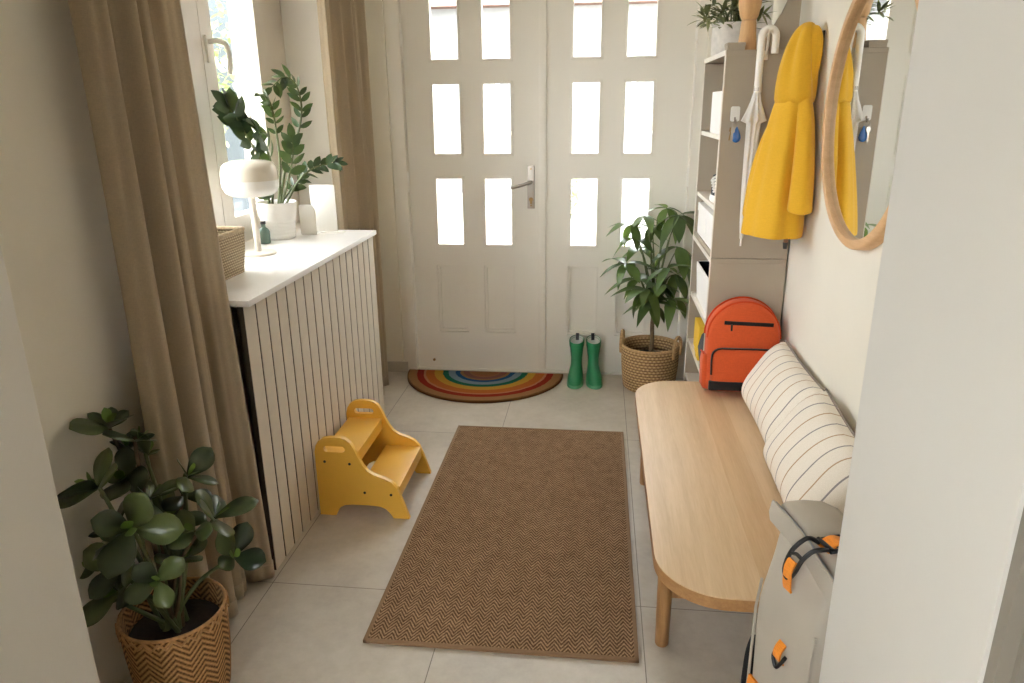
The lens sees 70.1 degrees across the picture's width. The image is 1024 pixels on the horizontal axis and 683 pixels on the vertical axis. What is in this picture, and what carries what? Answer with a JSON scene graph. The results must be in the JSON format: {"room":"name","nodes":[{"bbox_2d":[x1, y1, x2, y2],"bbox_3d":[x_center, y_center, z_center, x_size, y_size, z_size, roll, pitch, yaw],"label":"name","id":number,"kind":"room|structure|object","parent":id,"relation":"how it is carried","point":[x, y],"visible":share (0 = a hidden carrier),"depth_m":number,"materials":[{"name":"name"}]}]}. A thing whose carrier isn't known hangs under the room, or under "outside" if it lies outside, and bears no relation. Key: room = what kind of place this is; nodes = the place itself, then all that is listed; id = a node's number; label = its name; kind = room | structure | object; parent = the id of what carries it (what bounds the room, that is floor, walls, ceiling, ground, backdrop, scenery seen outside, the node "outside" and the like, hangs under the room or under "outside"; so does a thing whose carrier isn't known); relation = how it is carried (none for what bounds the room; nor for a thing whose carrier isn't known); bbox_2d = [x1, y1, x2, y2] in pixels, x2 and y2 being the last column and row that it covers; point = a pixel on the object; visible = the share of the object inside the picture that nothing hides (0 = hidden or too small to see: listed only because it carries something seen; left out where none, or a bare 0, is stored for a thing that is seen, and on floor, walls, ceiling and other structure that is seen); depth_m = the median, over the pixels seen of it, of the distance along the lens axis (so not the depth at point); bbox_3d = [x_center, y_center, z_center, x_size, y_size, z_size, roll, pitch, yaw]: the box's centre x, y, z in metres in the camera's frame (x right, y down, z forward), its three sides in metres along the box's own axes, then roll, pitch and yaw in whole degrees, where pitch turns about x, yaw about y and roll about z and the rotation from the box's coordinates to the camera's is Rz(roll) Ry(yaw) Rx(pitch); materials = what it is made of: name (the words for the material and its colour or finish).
{"room":"entrance hall","nodes":[
{"label":"entrance hall","id":0,"kind":"room"},
{"bbox_2d":[0,246,99,682],"bbox_3d":[-1.457,-0.136,1.095,1.125,2.600,0.440,1,18,6],"label":"wall","id":1,"kind":"structure","parent":0,"point":[44,636],"depth_m":1.32,"materials":[{"name":"paint"}]},
{"bbox_2d":[0,0,299,682],"bbox_3d":[-1.170,-0.678,2.768,0.470,2.600,3.120,1,18,6],"label":"wall","id":2,"kind":"structure","parent":0,"point":[56,243],"depth_m":1.73,"materials":[{"name":"paint"}]},
{"bbox_2d":[180,0,299,241],"bbox_3d":[-1.235,-0.991,2.802,0.298,1.325,1.600,1,18,6],"label":"window","id":3,"kind":"structure","parent":2,"relation":"in","point":[256,30],"depth_m":3.16,"materials":[{"name":"paint"}]},
{"bbox_2d":[280,0,332,204],"bbox_3d":[-1.052,-0.996,2.778,0.252,1.305,1.600,1,18,6],"label":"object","id":4,"kind":"structure","parent":2,"relation":"attached to","point":[300,24],"depth_m":3.52,"materials":[{"name":"paint"}]},
{"bbox_2d":[124,369,756,682],"bbox_3d":[0.073,1.092,1.666,4.500,0.120,6.000,1,18,6],"label":"floor","id":5,"kind":"structure","parent":0,"point":[309,622],"depth_m":2.29,"materials":[{"name":"tile"}]},
{"bbox_2d":[115,576,230,682],"bbox_3d":[-0.878,0.814,1.933,0.271,0.266,0.271,1,18,6],"label":"woven basket","id":6,"kind":"object","parent":5,"relation":"on","point":[202,654],"visible":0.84,"depth_m":1.83,"materials":[{"name":"brown wicker"}]},
{"bbox_2d":[57,407,265,640],"bbox_3d":[-0.887,0.554,1.866,0.352,0.777,0.415,12,22,33],"label":"potted plant","id":7,"kind":"object","parent":6,"relation":"in","point":[168,524],"visible":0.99,"depth_m":1.81,"materials":[{"name":"green plant"}]},
{"bbox_2d":[236,236,384,569],"bbox_3d":[-0.828,0.134,2.968,0.203,0.924,1.310,1,18,6],"label":"radiator cover","id":8,"kind":"object","parent":5,"relation":"on","point":[311,347],"visible":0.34,"depth_m":2.67,"materials":[{"name":"beige wood"}]},
{"bbox_2d":[226,221,375,306],"bbox_3d":[-0.933,-0.361,2.965,0.478,0.020,1.593,1,18,6],"label":"windowsill","id":9,"kind":"object","parent":8,"relation":"on","point":[294,258],"visible":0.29,"depth_m":2.74,"materials":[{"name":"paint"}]},
{"bbox_2d":[216,226,244,280],"bbox_3d":[-1.039,-0.276,2.414,0.187,0.158,0.362,1,18,6],"label":"wicker basket","id":10,"kind":"object","parent":9,"relation":"on","point":[231,238],"visible":0.3,"depth_m":2.48,"materials":[{"name":"wicker"}]},
{"bbox_2d":[220,159,278,256],"bbox_3d":[-1.017,-0.515,2.821,0.247,0.364,0.212,-13,22,-34],"label":"table lamp","id":11,"kind":"object","parent":9,"relation":"on","point":[251,179],"visible":0.9,"depth_m":2.73,"materials":[{"name":"beige metal"}]},
{"bbox_2d":[259,221,270,243],"bbox_3d":[-1.054,-0.464,3.103,0.048,0.094,0.048,1,18,6],"label":"glass bottle","id":12,"kind":"object","parent":9,"relation":"on","point":[265,237],"visible":0.92,"depth_m":3.09,"materials":[{"name":"green glass"}]},
{"bbox_2d":[211,64,347,239],"bbox_3d":[-1.008,-0.775,3.042,0.303,0.722,0.649,9,20,28],"label":"potted plant","id":13,"kind":"object","parent":9,"relation":"on","point":[279,214],"visible":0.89,"depth_m":3.07,"materials":[{"name":"green plant"}]},
{"bbox_2d":[298,205,320,234],"bbox_3d":[-0.917,-0.555,3.315,0.075,0.135,0.053,1,18,6],"label":"bookend","id":14,"kind":"object","parent":9,"relation":"on","point":[307,215],"visible":1,"depth_m":3.29,"materials":[{"name":"white metal"}]},
{"bbox_2d":[309,185,345,232],"bbox_3d":[-0.849,-0.604,3.334,0.155,0.215,0.039,1,18,6],"label":"bookend","id":15,"kind":"object","parent":9,"relation":"on","point":[322,197],"visible":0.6,"depth_m":3.35,"materials":[{"name":"white metal"}]},
{"bbox_2d":[314,399,430,518],"bbox_3d":[-0.543,0.457,2.927,0.350,0.328,0.383,1,18,6],"label":"step stool","id":16,"kind":"object","parent":5,"relation":"on","point":[342,459],"visible":1,"depth_m":2.80,"materials":[{"name":"yellow paint"}]},
{"bbox_2d":[407,369,562,402],"bbox_3d":[-0.181,0.251,4.066,0.910,0.014,0.450,1,18,6],"label":"doormat","id":17,"kind":"object","parent":5,"relation":"on","point":[455,386],"visible":1,"depth_m":4.07,"materials":[{"name":"multicoloured carpet"}]},
{"bbox_2d":[363,425,638,662],"bbox_3d":[0.047,0.656,2.807,0.798,0.010,1.517,1,18,6],"label":"rug","id":18,"kind":"object","parent":5,"relation":"on","point":[519,542],"visible":1,"depth_m":2.54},
{"bbox_2d":[418,366,621,374],"bbox_3d":[0.199,0.154,4.357,1.515,0.012,0.150,1,18,6],"label":"threshold","id":19,"kind":"object","parent":5,"relation":"on","point":[419,367],"visible":0.24,"depth_m":4.31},
{"bbox_2d":[567,333,583,388],"bbox_3d":[0.356,0.107,4.080,0.092,0.269,0.192,1,18,6],"label":"boot","id":20,"kind":"object","parent":5,"relation":"on","point":[576,342],"visible":1,"depth_m":4.08,"materials":[{"name":"green rubber"}]},
{"bbox_2d":[586,333,601,389],"bbox_3d":[0.459,0.108,4.073,0.091,0.269,0.192,-2,18,-3],"label":"boot","id":21,"kind":"object","parent":5,"relation":"on","point":[593,342],"visible":1,"depth_m":4.07,"materials":[{"name":"green rubber"}]},
{"bbox_2d":[619,329,681,392],"bbox_3d":[0.756,0.098,4.012,0.336,0.321,0.320,1,18,6],"label":"woven basket","id":22,"kind":"object","parent":5,"relation":"on","point":[639,368],"visible":0.86,"depth_m":3.92,"materials":[{"name":"wicker"}]},
{"bbox_2d":[600,204,694,351],"bbox_3d":[0.766,-0.210,3.849,0.609,0.982,0.415,1,18,6],"label":"tree","id":23,"kind":"object","parent":22,"relation":"in","point":[649,298],"visible":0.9,"depth_m":3.78,"materials":[{"name":"green plant"}]},
{"bbox_2d":[635,381,782,647],"bbox_3d":[0.700,0.568,2.472,0.524,0.370,1.454,1,18,6],"label":"bench","id":24,"kind":"object","parent":5,"relation":"on","point":[707,479],"visible":0.52,"depth_m":2.19,"materials":[{"name":"brown wood"}]},
{"bbox_2d":[699,296,780,391],"bbox_3d":[0.928,0.016,2.959,0.309,0.381,0.197,1,18,6],"label":"backpack","id":25,"kind":"object","parent":24,"relation":"on","point":[739,331],"visible":0.88,"depth_m":2.91,"materials":[{"name":"orange fabric"}]},
{"bbox_2d":[741,340,823,442],"bbox_3d":[0.961,0.196,2.613,0.192,0.245,0.570,1,18,6],"label":"pillow","id":26,"kind":"object","parent":24,"relation":"on","point":[779,381],"visible":0.73,"depth_m":2.54,"materials":[{"name":"fabric"}]},
{"bbox_2d":[763,388,854,513],"bbox_3d":[0.873,0.361,2.077,0.218,0.283,0.568,2,18,8],"label":"pillow","id":27,"kind":"object","parent":24,"relation":"on","point":[808,456],"visible":0.6,"depth_m":2.04,"materials":[{"name":"fabric"}]},
{"bbox_2d":[683,234,786,381],"bbox_3d":[0.992,0.003,3.362,0.302,0.895,0.595,1,18,6],"label":"shelf unit","id":28,"kind":"object","parent":5,"relation":"on","point":[763,280],"visible":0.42,"depth_m":2.98,"materials":[{"name":"beige laminate"}]},
{"bbox_2d":[693,317,701,344],"bbox_3d":[0.984,-0.039,3.506,0.205,0.136,0.078,1,18,6],"label":"binder","id":29,"kind":"object","parent":28,"relation":"on","point":[696,318],"visible":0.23,"depth_m":3.52,"materials":[{"name":"yellow cardboard"}]},
{"bbox_2d":[694,320,703,349],"bbox_3d":[0.970,-0.018,3.421,0.211,0.148,0.078,1,18,6],"label":"binder","id":30,"kind":"object","parent":28,"relation":"on","point":[697,321],"visible":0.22,"depth_m":3.43,"materials":[{"name":"yellow cardboard"}]},
{"bbox_2d":[695,323,704,360],"bbox_3d":[0.957,0.003,3.336,0.217,0.160,0.078,1,18,6],"label":"binder","id":31,"kind":"object","parent":28,"relation":"on","point":[700,326],"visible":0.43,"depth_m":3.33,"materials":[{"name":"yellow cardboard"}]},
{"bbox_2d":[698,333,703,362],"bbox_3d":[0.921,0.020,3.192,0.193,0.218,0.197,1,18,6],"label":"cloth bag","id":32,"kind":"object","parent":28,"relation":"on","point":[701,342],"visible":0.02,"depth_m":3.23,"materials":[{"name":"grey fabric"}]},
{"bbox_2d":[696,261,709,313],"bbox_3d":[0.957,-0.231,3.267,0.213,0.168,0.480,1,18,6],"label":"storage bin","id":33,"kind":"object","parent":28,"relation":"on","point":[702,266],"visible":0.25,"depth_m":3.34,"materials":[{"name":"white fabric"}]},
{"bbox_2d":[693,49,788,258],"bbox_3d":[0.984,-0.799,3.104,0.302,0.785,0.595,1,18,6],"label":"shelf unit","id":34,"kind":"object","parent":28,"relation":"on","point":[731,72],"visible":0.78,"depth_m":2.89,"materials":[{"name":"beige laminate"}]},
{"bbox_2d":[697,202,711,240],"bbox_3d":[0.967,-0.544,3.301,0.223,0.143,0.248,1,18,6],"label":"storage box","id":35,"kind":"object","parent":34,"relation":"on","point":[702,206],"visible":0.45,"depth_m":3.30,"materials":[{"name":"white cardboard"}]},
{"bbox_2d":[704,209,712,249],"bbox_3d":[0.938,-0.466,3.059,0.223,0.143,0.249,1,18,6],"label":"storage box","id":36,"kind":"object","parent":34,"relation":"on","point":[709,212],"visible":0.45,"depth_m":3.09,"materials":[{"name":"white cardboard"}]},
{"bbox_2d":[709,174,715,202],"bbox_3d":[0.879,-0.645,3.068,0.087,0.110,0.202,1,18,6],"label":"sneaker","id":37,"kind":"object","parent":34,"relation":"on","point":[713,180],"visible":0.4,"depth_m":3.06,"materials":[{"name":"white fabric"}]},
{"bbox_2d":[710,91,721,133],"bbox_3d":[0.940,-0.928,2.959,0.215,0.165,0.320,1,18,6],"label":"storage box","id":38,"kind":"object","parent":34,"relation":"on","point":[716,96],"visible":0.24,"depth_m":2.99,"materials":[{"name":"white cardboard"}]},
{"bbox_2d":[687,0,775,55],"bbox_3d":[0.901,-1.325,3.010,0.362,0.277,0.306,1,18,6],"label":"potted plant","id":39,"kind":"object","parent":34,"relation":"on","point":[724,31],"visible":0.65,"depth_m":2.97,"materials":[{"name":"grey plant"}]},
{"bbox_2d":[724,42,745,49],"bbox_3d":[0.840,-1.111,2.753,0.068,0.027,0.073,1,18,6],"label":"box","id":40,"kind":"object","parent":34,"relation":"on","point":[730,45],"visible":0.89,"depth_m":2.72,"materials":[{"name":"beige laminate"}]},
{"bbox_2d":[730,106,739,123],"bbox_3d":[0.848,-0.859,2.769,0.034,0.063,0.029,1,18,6],"label":"hook","id":41,"kind":"object","parent":34,"relation":"attached to","point":[735,110],"visible":1,"depth_m":2.78,"materials":[{"name":"white plastic"}]},
{"bbox_2d":[728,121,739,142],"bbox_3d":[0.851,-0.800,2.785,0.044,0.079,0.015,1,18,6],"label":"keys","id":42,"kind":"object","parent":41,"relation":"hanging from","point":[735,136],"visible":1,"depth_m":2.78,"materials":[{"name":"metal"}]},
{"bbox_2d":[738,0,761,49],"bbox_3d":[0.897,-1.254,2.753,0.088,0.298,0.088,1,18,6],"label":"wooden figurine","id":43,"kind":"object","parent":34,"relation":"on","point":[749,10],"visible":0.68,"depth_m":2.75,"materials":[{"name":"brown wood"}]},
{"bbox_2d":[739,0,773,49],"bbox_3d":[1.058,-1.406,3.184,0.145,0.320,0.015,1,18,6],"label":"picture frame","id":44,"kind":"object","parent":34,"relation":"on","point":[766,4],"visible":0.09,"depth_m":3.18,"materials":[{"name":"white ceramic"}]},
{"bbox_2d":[756,0,768,49],"bbox_3d":[1.058,-1.406,3.184,0.113,0.288,0.004,1,18,6],"label":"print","id":45,"kind":"object","parent":44,"relation":"attached to","point":[758,25],"depth_m":3.18},
{"bbox_2d":[764,28,771,59],"bbox_3d":[0.935,-1.087,2.669,0.020,0.104,0.065,1,18,6],"label":"wall hook","id":46,"kind":"object","parent":34,"relation":"attached to","point":[770,29],"visible":0.84,"depth_m":2.67,"materials":[{"name":"beige wood"}]},
{"bbox_2d":[739,24,779,245],"bbox_3d":[0.919,-0.762,2.766,0.115,0.808,0.078,1,18,6],"label":"umbrella","id":47,"kind":"object","parent":46,"relation":"hanging from","point":[754,115],"visible":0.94,"depth_m":2.72,"materials":[{"name":"white fabric"}]},
{"bbox_2d":[765,0,801,48],"bbox_3d":[1.033,-1.292,2.798,0.128,0.339,0.080,1,18,6],"label":"board","id":48,"kind":"object","parent":34,"relation":"on","point":[788,21],"visible":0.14,"depth_m":2.78,"materials":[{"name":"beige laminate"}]},
{"bbox_2d":[741,500,842,682],"bbox_3d":[0.670,0.689,1.604,0.239,0.673,0.228,-5,18,-14],"label":"bag","id":49,"kind":"object","parent":5,"relation":"on","point":[787,645],"visible":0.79,"depth_m":1.53,"materials":[{"name":"grey fabric"}]},
{"bbox_2d":[364,0,732,361],"bbox_3d":[0.230,-1.081,3.969,2.020,2.600,0.280,1,18,6],"label":"wall","id":50,"kind":"structure","parent":0,"point":[374,9],"depth_m":3.98,"materials":[{"name":"paint"}]},
{"bbox_2d":[387,361,408,371],"bbox_3d":[-0.695,0.148,4.324,0.165,0.062,0.015,1,18,6],"label":"baseboard","id":51,"kind":"structure","parent":50,"relation":"attached to","point":[393,366],"depth_m":4.32,"materials":[{"name":"wood"}]},
{"bbox_2d":[399,0,546,369],"bbox_3d":[-0.198,-0.880,3.995,0.769,2.188,0.113,1,18,6],"label":"door","id":52,"kind":"structure","parent":50,"relation":"in","point":[480,303],"depth_m":4.02,"materials":[{"name":"white wood"}]},
{"bbox_2d":[383,0,709,377],"bbox_3d":[0.173,-0.899,3.995,1.640,2.240,0.155,1,18,6],"label":"door frame","id":53,"kind":"structure","parent":50,"relation":"attached to","point":[392,8],"depth_m":3.94,"materials":[{"name":"white wood"}]},
{"bbox_2d":[545,0,698,371],"bbox_3d":[0.563,-0.866,3.925,0.761,2.188,0.079,1,18,6],"label":"door","id":54,"kind":"structure","parent":50,"relation":"in","point":[577,300],"depth_m":3.88,"materials":[{"name":"white wood"}]},
{"bbox_2d":[772,0,882,433],"bbox_3d":[1.219,-0.617,2.497,0.300,2.600,3.120,1,18,6],"label":"wall","id":55,"kind":"structure","parent":0,"point":[830,287],"depth_m":2.45,"materials":[{"name":"paint"}]},
{"bbox_2d":[821,0,918,250],"bbox_3d":[1.000,-0.645,2.043,0.033,0.774,0.774,1,18,6],"label":"mirror","id":56,"kind":"object","parent":55,"relation":"attached to","point":[866,89],"visible":0.67,"depth_m":2.07,"materials":[{"name":"brown wood"}]},
{"bbox_3d":[1.073,-0.939,2.666,0.046,0.027,0.027,1,18,6],"label":"peg","id":57,"kind":"object","parent":55,"relation":"attached to","visible":0},
{"bbox_2d":[783,239,787,248],"bbox_3d":[1.070,-0.659,2.758,0.021,0.633,0.078,1,18,6],"label":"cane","id":58,"kind":"object","parent":57,"relation":"hanging from","point":[785,241],"visible":0.13,"depth_m":2.87,"materials":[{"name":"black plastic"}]},
{"bbox_2d":[819,0,1023,682],"bbox_3d":[1.290,-0.065,0.783,1.544,2.600,0.440,1,18,6],"label":"wall","id":59,"kind":"structure","parent":0,"point":[933,509],"depth_m":0.88,"materials":[{"name":"paint"}]},
{"bbox_2d":[983,508,1023,682],"bbox_3d":[0.548,0.084,0.673,0.096,2.400,0.030,1,18,6],"label":"trim","id":60,"kind":"structure","parent":59,"relation":"attached to","point":[1005,664],"depth_m":0.74,"materials":[{"name":"beige paint"}]},
{"bbox_3d":[0.046,-1.496,0.831,4.500,0.120,6.000,1,18,6],"label":"ceiling","id":61,"kind":"structure","parent":0,"visible":0},
{"bbox_3d":[-0.870,-1.887,2.314,0.030,0.028,2.530,1,18,6],"label":"rail","id":62,"kind":"object","parent":61,"relation":"attached to","visible":0},
{"bbox_2d":[68,0,274,617],"bbox_3d":[-0.905,-0.394,1.913,0.124,2.562,0.379,6,19,20],"label":"curtain","id":63,"kind":"object","parent":62,"relation":"hanging from","point":[134,60],"visible":0.76,"depth_m":1.92,"materials":[{"name":"fabric"}]},
{"bbox_2d":[317,0,388,394],"bbox_3d":[-0.765,-0.921,3.544,0.123,2.562,0.372,1,18,6],"label":"curtain","id":64,"kind":"object","parent":62,"relation":"hanging from","point":[342,23],"visible":0.6,"depth_m":3.49,"materials":[{"name":"fabric"}]},
{"label":"outside","id":65,"kind":"structure","parent":0,"visible":0},
{"bbox_2d":[438,192,648,244],"bbox_3d":[-0.053,0.740,3.578,80.000,0.020,80.000,1,18,6],"label":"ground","id":66,"kind":"structure","parent":65,"point":[498,204],"depth_m":12.53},
{"bbox_2d":[209,0,236,147],"bbox_3d":[-5.428,-3.764,10.405,3.094,4.487,2.888,0,18,2],"label":"tree","id":67,"kind":"object","parent":66,"relation":"on","point":[224,33],"visible":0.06,"depth_m":10.51,"materials":[{"name":"green plant"}]},
{"bbox_2d":[208,0,249,212],"bbox_3d":[-3.829,-6.925,12.456,3.800,9.200,3.400,1,18,6],"label":"house","id":68,"kind":"structure","parent":66,"relation":"on","point":[235,151],"depth_m":12.05,"materials":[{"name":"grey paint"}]},
{"bbox_2d":[430,0,657,192],"bbox_3d":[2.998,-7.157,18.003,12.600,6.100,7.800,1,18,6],"label":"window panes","id":69,"kind":"structure","parent":66,"relation":"on","point":[642,17],"depth_m":15.16,"materials":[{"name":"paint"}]},
{"bbox_2d":[511,148,585,217],"bbox_3d":[0.508,-2.186,10.498,1.105,1.476,1.088,1,18,6],"label":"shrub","id":70,"kind":"object","parent":66,"relation":"on","point":[574,189],"visible":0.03,"depth_m":10.37,"materials":[{"name":"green plant"}]},
{"bbox_3d":[1.061,-1.051,2.545,0.049,0.060,0.028,1,18,6],"label":"coat hook","id":71,"kind":"object","parent":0,"visible":0},
{"bbox_2d":[741,22,822,239],"bbox_3d":[0.966,-0.748,2.611,0.216,0.735,0.294,1,18,6],"label":"raincoat","id":72,"kind":"object","parent":71,"relation":"hanging from","point":[780,185],"visible":1,"depth_m":2.56,"materials":[{"name":"yellow fabric"}]},
{"bbox_2d":[774,22,822,102],"bbox_3d":[1.006,-0.973,2.559,0.138,0.275,0.163,1,18,6],"label":"hood","id":73,"kind":"object","parent":72,"relation":"attached to","point":[797,76],"depth_m":2.52,"materials":[{"name":"yellow fabric"}]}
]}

